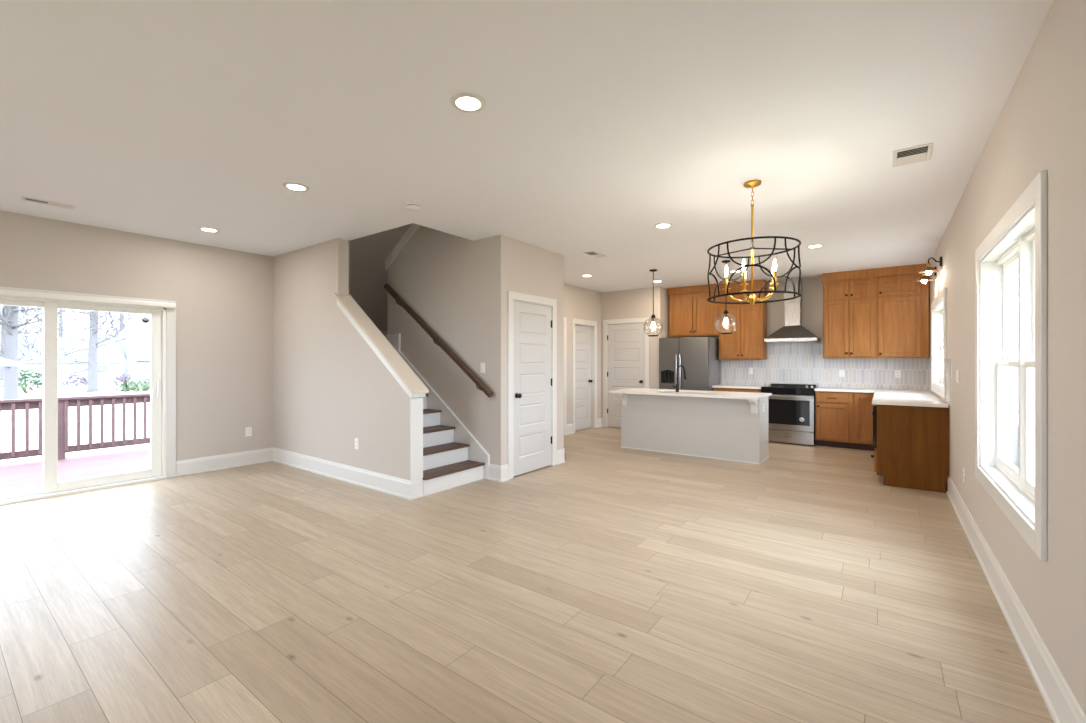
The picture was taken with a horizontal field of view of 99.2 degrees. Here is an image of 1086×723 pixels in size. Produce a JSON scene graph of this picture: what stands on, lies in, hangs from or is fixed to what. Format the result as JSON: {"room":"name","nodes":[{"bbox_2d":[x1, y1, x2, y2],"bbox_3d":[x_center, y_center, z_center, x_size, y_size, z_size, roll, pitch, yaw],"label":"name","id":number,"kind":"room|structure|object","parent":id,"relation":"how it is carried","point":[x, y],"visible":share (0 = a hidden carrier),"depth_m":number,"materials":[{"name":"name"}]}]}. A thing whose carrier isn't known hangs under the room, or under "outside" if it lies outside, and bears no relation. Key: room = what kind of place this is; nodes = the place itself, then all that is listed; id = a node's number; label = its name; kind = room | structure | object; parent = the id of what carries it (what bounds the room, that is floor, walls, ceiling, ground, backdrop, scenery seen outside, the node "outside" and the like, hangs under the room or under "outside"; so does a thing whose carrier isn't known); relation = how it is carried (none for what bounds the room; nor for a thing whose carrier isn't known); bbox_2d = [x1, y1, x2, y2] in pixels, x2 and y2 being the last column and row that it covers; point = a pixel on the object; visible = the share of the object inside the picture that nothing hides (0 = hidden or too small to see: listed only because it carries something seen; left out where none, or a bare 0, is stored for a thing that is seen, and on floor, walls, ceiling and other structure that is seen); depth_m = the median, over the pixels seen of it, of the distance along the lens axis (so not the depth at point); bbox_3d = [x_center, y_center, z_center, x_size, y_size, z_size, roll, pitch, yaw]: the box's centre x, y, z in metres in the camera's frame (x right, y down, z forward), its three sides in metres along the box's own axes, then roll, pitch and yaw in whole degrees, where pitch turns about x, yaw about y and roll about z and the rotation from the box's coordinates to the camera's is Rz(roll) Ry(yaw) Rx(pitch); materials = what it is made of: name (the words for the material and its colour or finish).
{"room":"open-plan living room","nodes":[
{"label":"open-plan living room","id":0,"kind":"room"},
{"bbox_2d":[0,447,149,492],"bbox_3d":[-6.072,1.442,5.728,2.975,0.035,10.000,0,0,36],"label":"deck","id":1,"kind":"object","parent":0,"point":[18,476],"visible":0.15,"depth_m":6.18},
{"bbox_2d":[0,393,149,459],"bbox_3d":[-7.144,0.976,6.520,0.140,0.897,10.000,0,0,36],"label":"deck railing","id":2,"kind":"object","parent":1,"relation":"on","point":[64,403],"visible":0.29,"depth_m":6.78,"materials":[{"name":"brown wood"}]},
{"bbox_2d":[0,210,387,460],"bbox_3d":[-3.639,-0.031,6.324,0.150,2.740,12.350,0,0,36],"label":"wall","id":3,"kind":"structure","parent":0,"point":[223,297],"depth_m":5.54,"materials":[{"name":"beige paint"}]},
{"bbox_2d":[0,287,175,505],"bbox_3d":[-4.884,0.324,4.576,0.225,2.030,1.998,0,0,36],"label":"door","id":4,"kind":"structure","parent":3,"relation":"in","point":[162,319],"depth_m":4.90,"materials":[{"name":"white paint"}]},
{"bbox_2d":[176,447,272,476],"bbox_3d":[-5.383,1.250,3.817,0.024,0.178,5.945,0,0,36],"label":"baseboard","id":5,"kind":"structure","parent":3,"relation":"attached to","point":[224,461],"depth_m":5.72,"materials":[{"name":"white paint"}]},
{"bbox_2d":[245,427,251,435],"bbox_3d":[-3.803,0.914,5.969,0.009,0.116,0.072,0,0,36],"label":"wall outlet","id":6,"kind":"object","parent":3,"relation":"attached to","point":[248,430],"visible":1,"depth_m":5.96,"materials":[{"name":"white plastic"}]},
{"bbox_2d":[380,331,387,337],"bbox_3d":[-2.983,-0.406,7.067,0.024,0.178,1.875,0,0,36],"label":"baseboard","id":7,"kind":"structure","parent":3,"relation":"attached to","point":[384,333],"depth_m":7.59,"materials":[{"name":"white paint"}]},
{"bbox_2d":[273,224,421,479],"bbox_3d":[-1.522,-1.386,6.001,3.940,5.450,2.155,0,0,36],"label":"wall","id":8,"kind":"structure","parent":0,"point":[331,390],"depth_m":5.44,"materials":[{"name":"beige paint"}]},
{"bbox_2d":[272,447,423,499],"bbox_3d":[-2.412,1.250,5.384,2.942,0.178,0.154,0,0,36],"label":"baseboard","id":9,"kind":"structure","parent":8,"relation":"attached to","point":[407,489],"depth_m":5.04,"materials":[{"name":"white paint"}]},
{"bbox_2d":[355,438,358,449],"bbox_3d":[-2.029,0.902,5.030,0.072,0.116,0.009,0,0,36],"label":"wall outlet","id":10,"kind":"object","parent":8,"relation":"attached to","point":[356,439],"visible":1,"depth_m":5.02,"materials":[{"name":"white plastic"}]},
{"bbox_2d":[334,293,428,397],"bbox_3d":[-1.753,-0.210,4.913,1.402,1.129,0.202,0,0,36],"label":"cap","id":11,"kind":"object","parent":8,"relation":"attached to","point":[400,370],"visible":1,"depth_m":4.82,"materials":[{"name":"beige paint"}]},
{"bbox_2d":[410,398,422,480],"bbox_3d":[-1.236,0.762,4.524,0.020,0.795,0.142,0,0,36],"label":"trim","id":12,"kind":"structure","parent":8,"relation":"attached to","point":[416,404],"depth_m":4.51,"materials":[{"name":"white paint"}]},
{"bbox_2d":[388,225,507,467],"bbox_3d":[-1.268,-0.749,5.791,2.080,4.177,0.120,0,0,36],"label":"wall","id":13,"kind":"structure","parent":0,"point":[458,286],"depth_m":5.51,"materials":[{"name":"beige paint"}]},
{"bbox_2d":[384,223,418,269],"bbox_3d":[-1.280,-2.057,5.800,2.110,1.619,0.200,0,0,36],"label":"trim","id":14,"kind":"structure","parent":13,"relation":"attached to","point":[412,228],"depth_m":6.15,"materials":[{"name":"beige paint"}]},
{"bbox_2d":[384,284,493,396],"bbox_3d":[-1.333,-0.319,5.696,1.964,1.442,0.109,0,0,36],"label":"handrail","id":15,"kind":"object","parent":13,"relation":"attached to","point":[437,340],"visible":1,"depth_m":5.57,"materials":[{"name":"brown wood"}]},
{"bbox_2d":[480,363,484,372],"bbox_3d":[-0.691,0.079,5.284,0.072,0.116,0.010,0,0,36],"label":"light switch","id":16,"kind":"object","parent":13,"relation":"attached to","point":[482,365],"visible":1,"depth_m":5.28,"materials":[{"name":"white plastic"}]},
{"bbox_2d":[0,427,1053,722],"bbox_3d":[-0.691,1.399,4.147,7.480,0.120,12.350,0,0,36],"label":"floor","id":17,"kind":"structure","parent":0,"point":[610,582],"depth_m":2.64,"materials":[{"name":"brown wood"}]},
{"bbox_2d":[386,334,489,495],"bbox_3d":[-1.774,0.486,6.157,2.999,1.705,1.843,0,0,36],"label":"staircase","id":18,"kind":"structure","parent":17,"relation":"on","point":[447,442],"depth_m":5.28,"materials":[{"name":"white paint"}]},
{"bbox_2d":[659,337,719,390],"bbox_3d":[2.718,0.457,8.598,0.900,1.765,0.809,0,0,36],"label":"refrigerator","id":19,"kind":"object","parent":17,"relation":"on","point":[699,356],"visible":0.55,"depth_m":8.30,"materials":[{"name":"silver metal"}]},
{"bbox_2d":[618,393,768,463],"bbox_3d":[2.132,0.911,6.743,1.999,0.855,0.740,0,0,36],"label":"kitchen island","id":20,"kind":"object","parent":17,"relation":"on","point":[729,429],"visible":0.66,"depth_m":6.46,"materials":[{"name":"grey paint"}]},
{"bbox_2d":[609,388,771,399],"bbox_3d":[2.109,0.467,6.747,2.085,0.032,0.890,0,0,36],"label":"island countertop","id":21,"kind":"structure","parent":20,"relation":"on","point":[668,392],"depth_m":6.47,"materials":[{"name":"white stone"}]},
{"bbox_2d":[672,365,685,391],"bbox_3d":[2.038,0.254,6.824,0.266,0.393,0.100,0,0,-26],"label":"kitchen faucet","id":22,"kind":"object","parent":21,"relation":"on","point":[679,366],"visible":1,"depth_m":6.76,"materials":[{"name":"black metal"}]},
{"bbox_2d":[672,384,678,391],"bbox_3d":[1.947,0.391,6.780,0.106,0.120,0.055,0,0,36],"label":"faucet","id":23,"kind":"object","parent":22,"relation":"on","point":[677,385],"depth_m":6.75,"materials":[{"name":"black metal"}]},
{"bbox_2d":[713,388,760,392],"bbox_3d":[3.480,0.905,8.163,0.778,0.868,0.608,0,0,36],"label":"base cabinet","id":24,"kind":"object","parent":17,"relation":"on","point":[714,389],"visible":0.07,"depth_m":7.95,"materials":[{"name":"brown wood"}]},
{"bbox_2d":[712,384,761,388],"bbox_3d":[3.484,0.454,8.174,0.802,0.034,0.590,0,0,36],"label":"countertop","id":25,"kind":"structure","parent":24,"relation":"on","point":[720,385],"depth_m":8.01,"materials":[{"name":"white stone"}]},
{"bbox_2d":[761,383,817,444],"bbox_3d":[4.095,0.854,7.674,0.759,0.930,0.665,0,0,36],"label":"stove","id":26,"kind":"object","parent":17,"relation":"on","point":[791,407],"visible":0.89,"depth_m":7.42,"materials":[{"name":"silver metal"}]},
{"bbox_2d":[761,385,817,388],"bbox_3d":[4.113,0.435,7.699,0.759,0.017,0.603,0,0,36],"label":"cooktop","id":27,"kind":"object","parent":26,"relation":"in","point":[768,386],"depth_m":7.63,"materials":[{"name":"black glass"}]},
{"bbox_2d":[815,391,852,448],"bbox_3d":[4.626,0.905,7.317,0.492,0.868,0.608,0,0,36],"label":"base cabinet","id":28,"kind":"object","parent":17,"relation":"on","point":[833,410],"visible":0.97,"depth_m":7.11,"materials":[{"name":"brown wood"}]},
{"bbox_2d":[853,392,874,450],"bbox_3d":[4.951,0.905,7.098,0.288,0.868,0.574,0,0,36],"label":"base cabinet","id":29,"kind":"object","parent":17,"relation":"on","point":[862,402],"visible":0.81,"depth_m":6.89,"materials":[{"name":"brown wood"}]},
{"bbox_2d":[871,405,948,492],"bbox_3d":[4.037,0.905,5.122,0.644,0.868,0.660,0,0,36],"label":"base cabinet","id":30,"kind":"object","parent":17,"relation":"on","point":[912,450],"visible":0.88,"depth_m":4.83,"materials":[{"name":"brown wood"}]},
{"bbox_2d":[872,404,876,447],"bbox_3d":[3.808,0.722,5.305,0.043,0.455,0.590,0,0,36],"label":"dishwasher","id":31,"kind":"object","parent":30,"relation":"in","point":[874,411],"visible":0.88,"depth_m":5.07,"materials":[{"name":"black metal"}]},
{"bbox_3d":[4.686,0.905,6.000,0.644,0.868,1.520,0,0,36],"label":"base cabinet","id":32,"kind":"object","parent":17,"relation":"on","visible":0},
{"bbox_2d":[815,387,947,407],"bbox_3d":[4.342,0.454,6.181,1.399,0.034,2.778,0,0,36],"label":"countertop","id":33,"kind":"structure","parent":32,"relation":"on","point":[923,398],"depth_m":5.69,"materials":[{"name":"white stone"}]},
{"bbox_2d":[0,0,1053,291],"bbox_3d":[-0.691,-1.541,4.147,7.480,0.280,12.350,0,0,36],"label":"ceiling","id":34,"kind":"structure","parent":0,"point":[602,123],"depth_m":2.69,"materials":[{"name":"paint"}]},
{"bbox_2d":[21,196,75,209],"bbox_3d":[-4.372,-1.397,4.087,0.130,0.008,0.320,0,0,36],"label":"ceiling vent","id":35,"kind":"object","parent":34,"relation":"in","point":[24,198],"visible":1,"depth_m":4.08,"materials":[{"name":"white metal"}]},
{"bbox_2d":[198,227,219,232],"bbox_3d":[-3.559,-1.397,4.922,0.188,0.008,0.188,0,0,36],"label":"recessed light","id":36,"kind":"object","parent":34,"relation":"in","point":[207,229],"visible":1,"depth_m":4.91,"materials":[{"name":"beige"}]},
{"bbox_2d":[283,182,308,191],"bbox_3d":[-1.985,-1.397,3.717,0.188,0.008,0.188,0,0,36],"label":"recessed light","id":37,"kind":"object","parent":34,"relation":"in","point":[289,185],"visible":1,"depth_m":3.71,"materials":[{"name":"beige"}]},
{"bbox_2d":[406,202,420,210],"bbox_3d":[-1.164,-1.381,4.149,0.136,0.041,0.136,0,0,36],"label":"smoke detector","id":38,"kind":"object","parent":34,"relation":"attached to","point":[411,206],"visible":1,"depth_m":4.11,"materials":[{"name":"white plastic"}]},
{"bbox_2d":[451,93,485,112],"bbox_3d":[-0.405,-1.397,2.506,0.188,0.008,0.188,0,0,36],"label":"recessed light","id":39,"kind":"object","parent":34,"relation":"in","point":[471,102],"visible":1,"depth_m":2.50,"materials":[{"name":"beige"}]},
{"bbox_2d":[583,251,606,257],"bbox_3d":[0.684,-1.397,6.059,0.160,0.008,0.360,0,0,36],"label":"ceiling vent","id":40,"kind":"object","parent":34,"relation":"in","point":[591,253],"visible":1,"depth_m":6.05,"materials":[{"name":"white metal"}]},
{"bbox_2d":[643,269,662,335],"bbox_3d":[1.698,-0.891,7.113,0.300,1.020,0.300,0,0,36],"label":"pendant light","id":41,"kind":"object","parent":34,"relation":"hanging from","point":[651,270],"visible":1,"depth_m":7.10,"materials":[{"name":"clear glass"}]},
{"bbox_2d":[654,223,671,228],"bbox_3d":[1.241,-1.397,4.777,0.188,0.008,0.188,0,0,36],"label":"recessed light","id":42,"kind":"object","parent":34,"relation":"in","point":[660,225],"visible":1,"depth_m":4.76,"materials":[{"name":"beige"}]},
{"bbox_2d":[715,260,737,333],"bbox_3d":[2.564,-0.891,6.473,0.300,1.020,0.300,0,0,36],"label":"pendant light","id":43,"kind":"object","parent":34,"relation":"hanging from","point":[726,312],"visible":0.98,"depth_m":6.45,"materials":[{"name":"clear glass"}]},
{"bbox_2d":[707,180,800,304],"bbox_3d":[1.646,-0.918,3.633,0.672,0.965,0.672,0,0,36],"label":"chandelier","id":44,"kind":"object","parent":34,"relation":"hanging from","point":[751,299],"visible":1,"depth_m":3.62,"materials":[{"name":"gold metal"}]},
{"bbox_2d":[806,244,823,247],"bbox_3d":[3.314,-1.397,5.628,0.188,0.008,0.188,0,0,36],"label":"recessed light","id":45,"kind":"object","parent":34,"relation":"in","point":[814,245],"visible":1,"depth_m":5.62,"materials":[{"name":"beige"}]},
{"bbox_2d":[893,143,932,166],"bbox_3d":[2.510,-1.397,3.144,0.205,0.008,0.310,0,0,36],"label":"ceiling vent","id":46,"kind":"object","parent":34,"relation":"in","point":[920,153],"visible":1,"depth_m":3.13,"materials":[{"name":"white metal"}]},
{"bbox_2d":[508,237,563,449],"bbox_3d":[-0.556,-0.031,6.039,1.230,2.740,1.125,0,0,36],"label":"wall","id":47,"kind":"structure","parent":0,"point":[532,270],"depth_m":5.80,"materials":[{"name":"beige paint"}]},
{"bbox_2d":[508,291,556,479],"bbox_3d":[-0.140,0.273,5.612,0.186,2.132,0.954,0,0,36],"label":"door","id":48,"kind":"structure","parent":47,"relation":"in","point":[532,320],"depth_m":5.58,"materials":[{"name":"white paint"}]},
{"bbox_2d":[564,284,600,424],"bbox_3d":[0.382,-0.031,8.445,0.120,2.740,3.860,0,0,36],"label":"wall","id":49,"kind":"structure","parent":0,"point":[579,303],"depth_m":8.76,"materials":[{"name":"beige paint"}]},
{"bbox_2d":[488,418,602,481],"bbox_3d":[0.570,1.250,7.518,1.284,0.178,5.129,0,0,36],"label":"baseboard","id":50,"kind":"structure","parent":49,"relation":"attached to","point":[497,473],"depth_m":5.19,"materials":[{"name":"white paint"}]},
{"bbox_2d":[564,317,566,434],"bbox_3d":[0.092,0.273,8.037,0.138,2.132,0.952,0,0,36],"label":"door frame","id":51,"kind":"structure","parent":49,"relation":"in","point":[565,318],"depth_m":8.35,"materials":[{"name":"white paint"}]},
{"bbox_2d":[572,318,596,432],"bbox_3d":[0.762,0.273,8.944,0.138,2.132,0.897,0,0,36],"label":"door","id":52,"kind":"structure","parent":49,"relation":"in","point":[584,332],"depth_m":9.04,"materials":[{"name":"white paint"}]},
{"bbox_2d":[601,287,672,417],"bbox_3d":[1.891,-0.031,9.326,1.260,2.740,0.650,0,0,36],"label":"wall","id":53,"kind":"structure","parent":0,"point":[632,303],"depth_m":8.91,"materials":[{"name":"beige paint"}]},
{"bbox_2d":[603,317,648,427],"bbox_3d":[1.646,0.253,9.136,0.999,2.172,0.186,0,0,36],"label":"door","id":54,"kind":"structure","parent":53,"relation":"in","point":[625,341],"depth_m":9.17,"materials":[{"name":"white paint"}]},
{"bbox_2d":[673,277,905,389],"bbox_3d":[2.917,-0.031,9.066,7.140,2.740,0.150,0,0,36],"label":"wall","id":55,"kind":"structure","parent":0,"point":[812,305],"depth_m":7.83,"materials":[{"name":"beige paint"}]},
{"bbox_2d":[669,291,718,337],"bbox_3d":[2.889,-0.868,8.751,0.930,0.810,0.364,0,0,36],"label":"upper cabinet","id":56,"kind":"object","parent":55,"relation":"attached to","point":[690,314],"visible":0.91,"depth_m":8.62,"materials":[{"name":"brown wood"}]},
{"bbox_2d":[668,279,767,294],"bbox_3d":[3.194,-1.336,8.545,1.705,0.126,0.353,0,0,36],"label":"trim","id":57,"kind":"structure","parent":55,"relation":"attached to","point":[757,283],"depth_m":8.43,"materials":[{"name":"brown wood"}]},
{"bbox_2d":[719,287,766,359],"bbox_3d":[3.562,-0.649,8.255,0.739,1.247,0.364,0,0,36],"label":"upper cabinet","id":58,"kind":"object","parent":55,"relation":"attached to","point":[746,342],"visible":0.77,"depth_m":8.11,"materials":[{"name":"brown wood"}]},
{"bbox_2d":[764,277,819,342],"bbox_3d":[4.171,-0.858,7.734,0.770,1.083,0.478,0,0,36],"label":"range hood","id":59,"kind":"object","parent":55,"relation":"attached to","point":[793,330],"visible":0.97,"depth_m":7.71,"materials":[{"name":"silver metal"}]},
{"bbox_2d":[721,339,951,405],"bbox_3d":[3.662,0.036,6.582,2.990,0.795,2.960,0,0,36],"label":"backsplash","id":60,"kind":"structure","parent":55,"relation":"attached to","point":[794,362],"depth_m":7.68,"materials":[{"name":"tile"}]},
{"bbox_2d":[839,370,843,376],"bbox_3d":[4.862,0.199,7.518,0.072,0.116,0.009,0,0,36],"label":"wall outlet","id":61,"kind":"object","parent":55,"relation":"attached to","point":[841,372],"visible":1,"depth_m":7.52,"materials":[{"name":"white plastic"}]},
{"bbox_2d":[823,277,876,357],"bbox_3d":[4.848,-0.660,7.304,0.700,1.225,0.364,0,0,36],"label":"upper cabinet","id":62,"kind":"object","parent":55,"relation":"attached to","point":[849,305],"visible":1,"depth_m":7.18,"materials":[{"name":"brown wood"}]},
{"bbox_2d":[822,263,927,281],"bbox_3d":[5.099,-1.336,7.138,1.331,0.126,0.353,0,0,36],"label":"trim","id":63,"kind":"structure","parent":55,"relation":"attached to","point":[907,269],"depth_m":6.98,"materials":[{"name":"brown wood"}]},
{"bbox_2d":[895,370,900,377],"bbox_3d":[5.446,0.199,7.086,0.072,0.116,0.009,0,0,36],"label":"wall outlet","id":64,"kind":"object","parent":55,"relation":"attached to","point":[897,372],"visible":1,"depth_m":7.08,"materials":[{"name":"white plastic"}]},
{"bbox_2d":[877,273,928,357],"bbox_3d":[5.374,-0.660,6.916,0.606,1.225,0.364,0,0,36],"label":"upper cabinet","id":65,"kind":"object","parent":55,"relation":"attached to","point":[902,302],"visible":1,"depth_m":6.80,"materials":[{"name":"brown wood"}]},
{"bbox_2d":[929,0,1085,715],"bbox_3d":[2.224,-0.031,1.993,0.150,2.740,12.350,0,0,36],"label":"wall","id":66,"kind":"structure","parent":0,"point":[1041,124],"depth_m":1.80,"materials":[{"name":"beige paint"}]},
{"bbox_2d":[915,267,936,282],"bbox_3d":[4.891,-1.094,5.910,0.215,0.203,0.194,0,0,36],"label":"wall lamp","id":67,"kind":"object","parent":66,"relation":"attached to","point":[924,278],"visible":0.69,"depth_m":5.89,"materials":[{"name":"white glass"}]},
{"bbox_2d":[918,256,942,274],"bbox_3d":[4.465,-1.094,5.334,0.215,0.203,0.194,0,0,36],"label":"wall lamp","id":68,"kind":"object","parent":66,"relation":"attached to","point":[928,269],"visible":1,"depth_m":5.31,"materials":[{"name":"black metal"}]},
{"bbox_2d":[931,288,946,398],"bbox_3d":[4.809,-0.189,5.517,0.160,1.169,1.714,0,0,36],"label":"window","id":69,"kind":"structure","parent":66,"relation":"in","point":[939,305],"depth_m":6.11,"materials":[{"name":"white paint"}]},
{"bbox_2d":[956,370,958,382],"bbox_3d":[3.690,0.139,4.112,0.010,0.116,0.115,0,0,36],"label":"light switch","id":70,"kind":"object","parent":66,"relation":"attached to","point":[957,373],"visible":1,"depth_m":4.08,"materials":[{"name":"white plastic"}]},
{"bbox_2d":[975,170,1046,560],"bbox_3d":[2.581,0.019,2.501,0.160,1.584,1.674,0,0,36],"label":"window","id":71,"kind":"structure","parent":66,"relation":"in","point":[1020,236],"depth_m":2.48,"materials":[{"name":"white paint"}]},
{"bbox_2d":[946,476,1085,722],"bbox_3d":[1.333,1.250,0.933,0.024,0.178,9.285,0,0,36],"label":"baseboard","id":72,"kind":"structure","parent":66,"relation":"attached to","point":[1062,705],"depth_m":2.12,"materials":[{"name":"white paint"}]},
{"bbox_2d":[1012,262,1017,467],"bbox_3d":[17.833,-3.011,13.246,10.250,10.300,20.500,0,0,36],"label":"house","id":73,"kind":"structure","parent":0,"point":[1014,267],"depth_m":8.54,"materials":[{"name":"white"}]},
{"label":"outside","id":74,"kind":"structure","parent":0,"visible":0},
{"bbox_2d":[0,381,149,464],"bbox_3d":[-8.227,2.339,30.941,230.000,0.400,220.000,0,0,36],"label":"ground","id":75,"kind":"structure","parent":74,"point":[108,388],"depth_m":15.81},
{"bbox_2d":[0,357,24,366],"bbox_3d":[-20.171,0.889,16.453,2.125,2.500,2.125,0,0,-31],"label":"umbrella","id":76,"kind":"object","parent":75,"relation":"on","point":[4,362],"visible":1,"depth_m":16.61,"materials":[{"name":"white fabric"}]},
{"bbox_2d":[0,369,42,392],"bbox_3d":[-34.408,1.355,30.684,2.233,1.699,2.200,0,0,36],"label":"shrub","id":77,"kind":"object","parent":75,"relation":"on","point":[23,377],"visible":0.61,"depth_m":30.73,"materials":[{"name":"green plant"}]},
{"bbox_2d":[0,305,87,380],"bbox_3d":[-59.100,-5.219,52.601,14.621,15.017,11.627,0,0,36],"label":"bare tree","id":78,"kind":"object","parent":75,"relation":"on","point":[2,331],"visible":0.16,"depth_m":50.99,"materials":[{"name":"grey plant"}]},
{"bbox_2d":[19,307,118,337],"bbox_3d":[-71.752,-5.490,68.434,11.771,16.352,15.863,0,0,36],"label":"bare tree","id":79,"kind":"object","parent":75,"relation":"on","point":[19,307],"visible":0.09,"depth_m":68.14,"materials":[{"name":"grey plant"}]},
{"bbox_2d":[18,336,126,385],"bbox_3d":[-46.371,-0.061,44.941,9.800,4.400,7.000,0,0,36],"label":"house","id":80,"kind":"structure","parent":75,"relation":"on","point":[107,353],"depth_m":43.16,"materials":[{"name":"white"}]},
{"bbox_2d":[61,375,87,386],"bbox_3d":[-38.704,1.595,38.455,1.678,1.221,1.858,0,0,36],"label":"shrub","id":81,"kind":"object","parent":75,"relation":"on","point":[67,381],"visible":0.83,"depth_m":38.27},
{"bbox_2d":[0,305,149,399],"bbox_3d":[-24.015,-4.479,20.174,10.850,13.535,12.561,0,0,44],"label":"bare tree","id":82,"kind":"object","parent":75,"relation":"on","point":[10,383],"visible":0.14,"depth_m":20.36,"materials":[{"name":"grey plant"}]},
{"bbox_2d":[2,306,149,391],"bbox_3d":[-31.835,-4.987,32.112,10.594,14.552,11.149,0,0,-1],"label":"bare tree","id":83,"kind":"object","parent":75,"relation":"on","point":[92,381],"visible":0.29,"depth_m":31.97,"materials":[{"name":"grey plant"}]},
{"bbox_2d":[58,309,149,337],"bbox_3d":[-58.136,-5.287,63.316,11.315,15.151,15.109,0,0,36],"label":"bare tree","id":84,"kind":"object","parent":75,"relation":"on","point":[136,316],"visible":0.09,"depth_m":63.27,"materials":[{"name":"grey plant"}]},
{"bbox_2d":[112,373,133,385],"bbox_3d":[-34.281,1.585,37.789,1.192,1.240,1.506,0,0,36],"label":"hedge","id":85,"kind":"object","parent":75,"relation":"on","point":[119,379],"visible":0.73,"depth_m":37.61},
{"bbox_2d":[113,329,149,380],"bbox_3d":[-45.473,-0.761,56.213,9.850,5.800,9.600,0,0,36],"label":"house","id":86,"kind":"structure","parent":75,"relation":"on","point":[136,353],"depth_m":50.81,"materials":[{"name":"white"}]},
{"bbox_2d":[115,380,149,391],"bbox_3d":[-28.406,1.739,32.290,1.525,0.946,2.256,0,0,36],"label":"shrub","id":87,"kind":"object","parent":75,"relation":"on","point":[129,386],"visible":0.89,"depth_m":31.96,"materials":[{"name":"green plant"}]},
{"bbox_2d":[142,373,149,382],"bbox_3d":[-33.199,1.619,39.215,1.237,1.174,1.567,0,0,36],"label":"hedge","id":88,"kind":"object","parent":75,"relation":"on","point":[147,378],"visible":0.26,"depth_m":38.82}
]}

